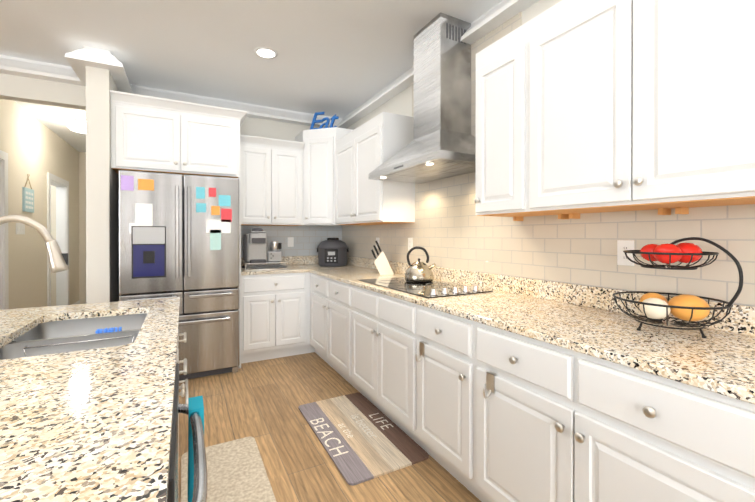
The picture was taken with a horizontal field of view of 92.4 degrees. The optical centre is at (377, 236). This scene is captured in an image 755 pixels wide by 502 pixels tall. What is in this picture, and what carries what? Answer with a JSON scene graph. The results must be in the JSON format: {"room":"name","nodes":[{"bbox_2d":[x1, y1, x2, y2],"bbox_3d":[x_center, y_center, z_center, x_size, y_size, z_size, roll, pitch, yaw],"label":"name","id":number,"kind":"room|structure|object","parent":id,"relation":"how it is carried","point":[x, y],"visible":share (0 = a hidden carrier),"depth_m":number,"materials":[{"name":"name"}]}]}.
{"room":"kitchen","nodes":[
{"label":"kitchen","id":0,"kind":"room"},
{"bbox_2d":[0,99,78,308],"bbox_3d":[-4.418,-0.129,4.624,0.120,2.750,4.100,0,0,-28],"label":"wall","id":1,"kind":"structure","parent":0,"point":[34,148],"depth_m":4.51,"materials":[{"name":"beige paint"}]},
{"bbox_2d":[16,223,24,233],"bbox_3d":[-4.083,-0.091,4.132,0.009,0.116,0.229,0,0,-28],"label":"light switch","id":2,"kind":"object","parent":1,"relation":"attached to","point":[20,228],"visible":0.85,"depth_m":4.13,"materials":[{"name":"white plastic"}]},
{"bbox_2d":[22,174,33,212],"bbox_3d":[-4.186,-0.519,4.338,0.021,0.452,0.300,0,0,-28],"label":"sign","id":3,"kind":"object","parent":1,"relation":"attached to","point":[27,199],"visible":1,"depth_m":4.31,"materials":[{"name":"teal wood"}]},
{"bbox_2d":[0,150,79,309],"bbox_3d":[-3.870,0.183,4.634,1.095,2.125,4.600,0,0,-28],"label":"door frame","id":4,"kind":"structure","parent":1,"relation":"attached to","point":[62,231],"depth_m":5.00,"materials":[{"name":"white wood"}]},
{"bbox_2d":[0,55,85,85],"bbox_3d":[-4.299,-1.422,2.300,4.045,0.150,0.106,0,0,-28],"label":"crown molding","id":5,"kind":"structure","parent":1,"relation":"attached to","point":[9,65],"depth_m":3.05,"materials":[{"name":"white wood"}]},
{"bbox_2d":[0,73,85,109],"bbox_3d":[-4.441,-1.332,2.352,4.245,0.330,0.120,0,0,-28],"label":"header beam","id":6,"kind":"structure","parent":0,"point":[31,90],"depth_m":3.12,"materials":[{"name":"white paint"}]},
{"bbox_2d":[51,152,85,305],"bbox_3d":[-5.832,-0.135,6.261,3.325,2.750,0.120,0,0,-28],"label":"wall","id":7,"kind":"structure","parent":0,"point":[82,227],"depth_m":6.47,"materials":[{"name":"beige paint"}]},
{"bbox_2d":[86,66,119,303],"bbox_3d":[-3.321,-0.130,4.926,0.150,2.750,4.600,0,0,-28],"label":"wall column","id":8,"kind":"structure","parent":0,"point":[102,230],"depth_m":2.90,"materials":[{"name":"white paint"}]},
{"bbox_2d":[0,0,501,151],"bbox_3d":[-2.457,-1.534,1.472,6.920,0.080,12.100,0,0,-28],"label":"ceiling","id":9,"kind":"structure","parent":0,"point":[341,59],"depth_m":2.79,"materials":[{"name":"white paint"}]},
{"bbox_2d":[67,118,85,132],"bbox_3d":[-3.806,-1.424,4.662,0.296,0.160,0.296,0,0,-28],"label":"light","id":10,"kind":"object","parent":9,"relation":"attached to","point":[79,125],"visible":0.81,"depth_m":4.57,"materials":[{"name":"white"}]},
{"bbox_2d":[64,46,99,83],"bbox_3d":[-2.414,-1.424,2.953,0.111,0.150,0.486,0,0,-28],"label":"crown molding","id":11,"kind":"structure","parent":9,"relation":"attached to","point":[78,60],"depth_m":2.83,"materials":[{"name":"white wood"}]},
{"bbox_2d":[254,47,277,58],"bbox_3d":[-0.912,-1.496,2.953,0.190,0.006,0.190,0,0,-28],"label":"recessed light","id":12,"kind":"object","parent":9,"relation":"in","point":[265,52],"visible":1,"depth_m":2.95,"materials":[{"name":"white"}]},
{"bbox_2d":[240,117,318,140],"bbox_3d":[-1.504,-0.128,4.149,2.325,2.750,0.120,0,0,-28],"label":"wall","id":13,"kind":"structure","parent":0,"point":[250,126],"depth_m":4.22,"materials":[{"name":"white paint"}]},
{"bbox_2d":[100,49,135,93],"bbox_3d":[-2.250,-1.425,3.160,0.131,0.150,0.696,0,0,-28],"label":"crown molding","id":14,"kind":"structure","parent":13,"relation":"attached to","point":[108,61],"depth_m":2.94,"materials":[{"name":"white wood"}]},
{"bbox_2d":[110,90,247,177],"bbox_3d":[-1.864,-0.879,3.494,1.073,0.624,0.689,0,0,-28],"label":"upper cabinet","id":15,"kind":"object","parent":13,"relation":"attached to","point":[158,135],"visible":0.98,"depth_m":3.19,"materials":[{"name":"white wood"}]},
{"bbox_2d":[136,85,335,127],"bbox_3d":[-1.508,-1.427,4.015,2.195,0.150,0.106,0,0,-28],"label":"crown molding","id":16,"kind":"structure","parent":13,"relation":"attached to","point":[254,111],"depth_m":4.04,"materials":[{"name":"white wood"}]},
{"bbox_2d":[240,134,304,225],"bbox_3d":[-1.208,-0.583,4.014,0.703,0.919,0.391,0,0,-28],"label":"upper cabinet","id":17,"kind":"object","parent":13,"relation":"attached to","point":[271,172],"visible":0.94,"depth_m":3.89,"materials":[{"name":"white wood"}]},
{"bbox_2d":[241,225,341,257],"bbox_3d":[-1.034,0.093,4.328,1.312,0.494,0.008,0,0,-28],"label":"wall tile","id":18,"kind":"structure","parent":13,"relation":"attached to","point":[308,240],"depth_m":4.37,"materials":[{"name":"white tile"}]},
{"bbox_2d":[288,237,293,246],"bbox_3d":[-1.037,0.067,4.319,0.072,0.115,0.006,0,0,-28],"label":"electrical outlet plate","id":19,"kind":"object","parent":18,"relation":"attached to","point":[290,239],"depth_m":4.32,"materials":[{"name":"white plastic"}]},
{"bbox_2d":[295,127,355,225],"bbox_3d":[-0.577,-0.661,4.226,0.610,1.065,0.610,0,0,-28],"label":"upper cabinet","id":20,"kind":"object","parent":13,"relation":"attached to","point":[319,148],"visible":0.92,"depth_m":3.99,"materials":[{"name":"white wood"}]},
{"bbox_2d":[310,112,338,129],"bbox_3d":[-0.599,-1.292,4.049,0.353,0.200,0.024,0,0,17],"label":"eat sign","id":21,"kind":"object","parent":20,"relation":"on","point":[326,124],"visible":0.69,"depth_m":4.04,"materials":[{"name":"blue"}]},
{"bbox_2d":[179,352,480,501],"bbox_3d":[-2.457,1.281,1.481,6.920,0.050,12.100,0,0,-28],"label":"floor","id":22,"kind":"structure","parent":0,"point":[261,401],"depth_m":2.30,"materials":[{"name":"brown wood"}]},
{"bbox_2d":[0,311,207,501],"bbox_3d":[-0.765,0.821,0.370,1.111,0.875,3.300,0,0,-28],"label":"kitchen island","id":23,"kind":"object","parent":22,"relation":"on","point":[73,332],"depth_m":1.34,"materials":[{"name":"painted wood"},{"name":"granite"}]},
{"bbox_2d":[0,297,179,501],"bbox_3d":[-0.807,0.405,0.347,1.067,0.104,3.350,0,0,-28],"label":"island countertop","id":24,"kind":"structure","parent":23,"relation":"on","point":[94,424],"depth_m":0.72,"materials":[{"name":"beige stone"}]},
{"bbox_2d":[0,215,68,272],"bbox_3d":[-1.326,0.136,1.365,0.280,0.428,0.177,0,0,-28],"label":"faucet","id":25,"kind":"object","parent":24,"relation":"on","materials":[{"name":"silver metal"}]},
{"bbox_2d":[0,313,146,359],"bbox_3d":[-1.137,0.483,1.389,0.469,0.204,0.764,0,0,-28],"label":"sink","id":26,"kind":"object","parent":24,"relation":"in","point":[53,335],"depth_m":1.45,"materials":[{"name":"metal"}]},
{"bbox_2d":[188,395,203,501],"bbox_3d":[-0.538,0.650,1.074,0.047,0.314,0.090,0,0,-28],"label":"towel","id":27,"kind":"object","parent":23,"relation":"hanging from","point":[195,404],"depth_m":1.03,"materials":[{"name":"teal fabric"}]},
{"bbox_2d":[119,170,239,380],"bbox_3d":[-1.828,0.359,3.408,0.905,1.780,0.825,0,0,-28],"label":"fridge","id":28,"kind":"object","parent":22,"relation":"on","point":[178,235],"visible":0.83,"depth_m":3.12,"materials":[{"name":"metal"}]},
{"bbox_2d":[181,437,275,501],"bbox_3d":[-0.714,1.248,1.725,0.395,0.014,0.990,0,0,-28],"label":"rug","id":29,"kind":"object","parent":22,"relation":"on","point":[236,471],"visible":0.88,"depth_m":1.89,"materials":[{"name":"beige fabric"}]},
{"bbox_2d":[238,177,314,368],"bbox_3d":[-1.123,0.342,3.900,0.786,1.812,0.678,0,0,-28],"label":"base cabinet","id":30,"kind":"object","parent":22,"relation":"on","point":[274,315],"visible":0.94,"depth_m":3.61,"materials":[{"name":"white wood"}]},
{"bbox_2d":[241,256,304,274],"bbox_3d":[-1.164,0.305,3.889,0.660,0.132,0.645,0,0,-28],"label":"countertop","id":31,"kind":"structure","parent":30,"relation":"on","point":[296,264],"depth_m":3.74,"materials":[{"name":"stone"}]},
{"bbox_2d":[241,228,287,269],"bbox_3d":[-1.230,0.126,3.905,0.430,0.430,0.370,0,0,-28],"label":"coffee maker","id":32,"kind":"object","parent":31,"relation":"on","point":[257,255],"visible":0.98,"depth_m":3.77,"materials":[{"name":"silver metal"}]},
{"bbox_2d":[310,273,345,379],"bbox_3d":[-0.185,0.811,3.462,0.642,0.876,1.090,0,0,-28],"label":"base cabinet","id":33,"kind":"object","parent":22,"relation":"on","point":[327,295],"depth_m":3.26,"materials":[{"name":"white wood"}]},
{"bbox_2d":[305,256,754,403],"bbox_3d":[0.213,0.309,2.695,0.646,0.132,4.046,0,0,-28],"label":"countertop","id":34,"kind":"structure","parent":33,"relation":"on","point":[596,322],"depth_m":1.40,"materials":[{"name":"stone"}]},
{"bbox_2d":[316,238,348,266],"bbox_3d":[-0.515,0.177,4.213,0.374,0.325,0.371,0,0,-28],"label":"pressure cooker","id":35,"kind":"object","parent":34,"relation":"on","point":[332,252],"visible":1,"depth_m":4.08,"materials":[{"name":"grey plastic"}]},
{"bbox_2d":[371,241,393,274],"bbox_3d":[0.044,0.190,3.311,0.207,0.305,0.110,0,0,0],"label":"knife block","id":36,"kind":"object","parent":34,"relation":"on","point":[382,264],"visible":1,"depth_m":3.26,"materials":[{"name":"beige wood"}]},
{"bbox_2d":[359,277,492,297],"bbox_3d":[0.288,0.325,2.537,0.500,0.042,0.905,0,0,-28],"label":"cooktop","id":37,"kind":"object","parent":34,"relation":"in","point":[434,289],"visible":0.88,"depth_m":2.35,"materials":[{"name":"black glass"}]},
{"bbox_2d":[404,246,436,281],"bbox_3d":[0.317,0.205,2.741,0.228,0.260,0.224,0,0,-28],"label":"kettle","id":38,"kind":"object","parent":37,"relation":"on","point":[418,271],"visible":1,"depth_m":2.68,"materials":[{"name":"metal"}]},
{"bbox_2d":[612,237,742,337],"bbox_3d":[1.089,0.176,1.333,0.348,0.347,0.380,0,0,-28],"label":"fruit basket","id":39,"kind":"object","parent":34,"relation":"on","point":[656,307],"visible":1,"depth_m":1.29,"materials":[{"name":"black metal"}]},
{"bbox_2d":[298,392,428,485],"bbox_3d":[-0.142,1.246,2.347,0.500,0.012,0.950,0,0,-28],"label":"rug","id":40,"kind":"object","parent":22,"relation":"on","point":[361,437],"visible":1,"depth_m":2.22,"materials":[{"name":"fabric"}]},
{"bbox_2d":[346,283,409,436],"bbox_3d":[0.283,0.814,2.584,0.642,0.876,0.900,0,0,-28],"label":"base cabinet","id":41,"kind":"object","parent":22,"relation":"on","point":[377,324],"depth_m":2.41,"materials":[{"name":"white wood"}]},
{"bbox_2d":[410,302,465,486],"bbox_3d":[0.603,0.816,1.984,0.642,0.876,0.460,0,0,-28],"label":"base cabinet","id":42,"kind":"object","parent":22,"relation":"on","point":[437,338],"depth_m":1.85,"materials":[{"name":"white wood"}]},
{"bbox_2d":[466,319,565,501],"bbox_3d":[0.823,0.817,1.570,0.642,0.876,0.477,0,0,-28],"label":"base cabinet","id":43,"kind":"object","parent":22,"relation":"on","point":[481,412],"depth_m":1.43,"materials":[{"name":"white wood"}]},
{"bbox_2d":[566,349,754,501],"bbox_3d":[1.048,0.819,1.149,0.642,0.876,0.478,0,0,-28],"label":"base cabinet","id":44,"kind":"object","parent":22,"relation":"on","point":[633,435],"depth_m":1.01,"materials":[{"name":"white wood"}]},
{"bbox_2d":[346,0,561,129],"bbox_3d":[0.486,-0.124,3.046,0.150,2.750,12.100,0,0,-28],"label":"wall","id":45,"kind":"structure","parent":0,"point":[400,103],"depth_m":3.33,"materials":[{"name":"white paint"}]},
{"bbox_2d":[335,112,414,224],"bbox_3d":[-0.080,-0.581,3.546,0.374,0.919,1.058,0,0,-28],"label":"upper cabinet","id":46,"kind":"object","parent":45,"relation":"attached to","point":[363,151],"visible":0.98,"depth_m":3.16,"materials":[{"name":"white wood"}]},
{"bbox_2d":[368,12,475,183],"bbox_3d":[0.361,-0.968,2.565,0.503,1.056,0.905,0,0,-28],"label":"range hood","id":47,"kind":"object","parent":45,"relation":"attached to","point":[442,145],"visible":0.98,"depth_m":2.48,"materials":[{"name":"metal"}]},
{"bbox_2d":[336,0,538,128],"bbox_3d":[1.314,-1.418,1.217,0.106,0.150,7.700,0,0,-28],"label":"crown molding","id":48,"kind":"structure","parent":45,"relation":"attached to","point":[484,24],"depth_m":2.49,"materials":[{"name":"white wood"}]},
{"bbox_2d":[474,25,526,219],"bbox_3d":[0.777,-0.579,1.970,0.345,0.915,0.361,0,0,-28],"label":"upper cabinet","id":49,"kind":"object","parent":45,"relation":"attached to","point":[498,184],"depth_m":1.88,"materials":[{"name":"white wood"}]},
{"bbox_2d":[342,12,754,306],"bbox_3d":[0.498,-0.576,2.854,0.008,1.842,4.032,0,0,-28],"label":"wall tile","id":50,"kind":"structure","parent":45,"relation":"attached to","point":[449,228],"depth_m":1.95,"materials":[{"name":"white tile"}]},
{"bbox_2d":[408,238,412,250],"bbox_3d":[0.292,0.070,3.227,0.006,0.115,0.072,0,0,-28],"label":"electrical outlet plate","id":51,"kind":"object","parent":50,"relation":"attached to","point":[410,240],"depth_m":3.22,"materials":[{"name":"white plastic"}]},
{"bbox_2d":[617,240,633,265],"bbox_3d":[1.132,0.075,1.652,0.006,0.115,0.072,0,0,-28],"label":"electrical outlet plate","id":52,"kind":"object","parent":50,"relation":"attached to","point":[622,246],"depth_m":1.65,"materials":[{"name":"white plastic"}]},
{"bbox_2d":[522,0,754,215],"bbox_3d":[1.079,-0.577,1.403,0.345,0.915,0.924,0,0,-28],"label":"upper cabinet","id":53,"kind":"object","parent":45,"relation":"attached to","point":[590,106],"depth_m":1.31,"materials":[{"name":"white wood"}]}
]}

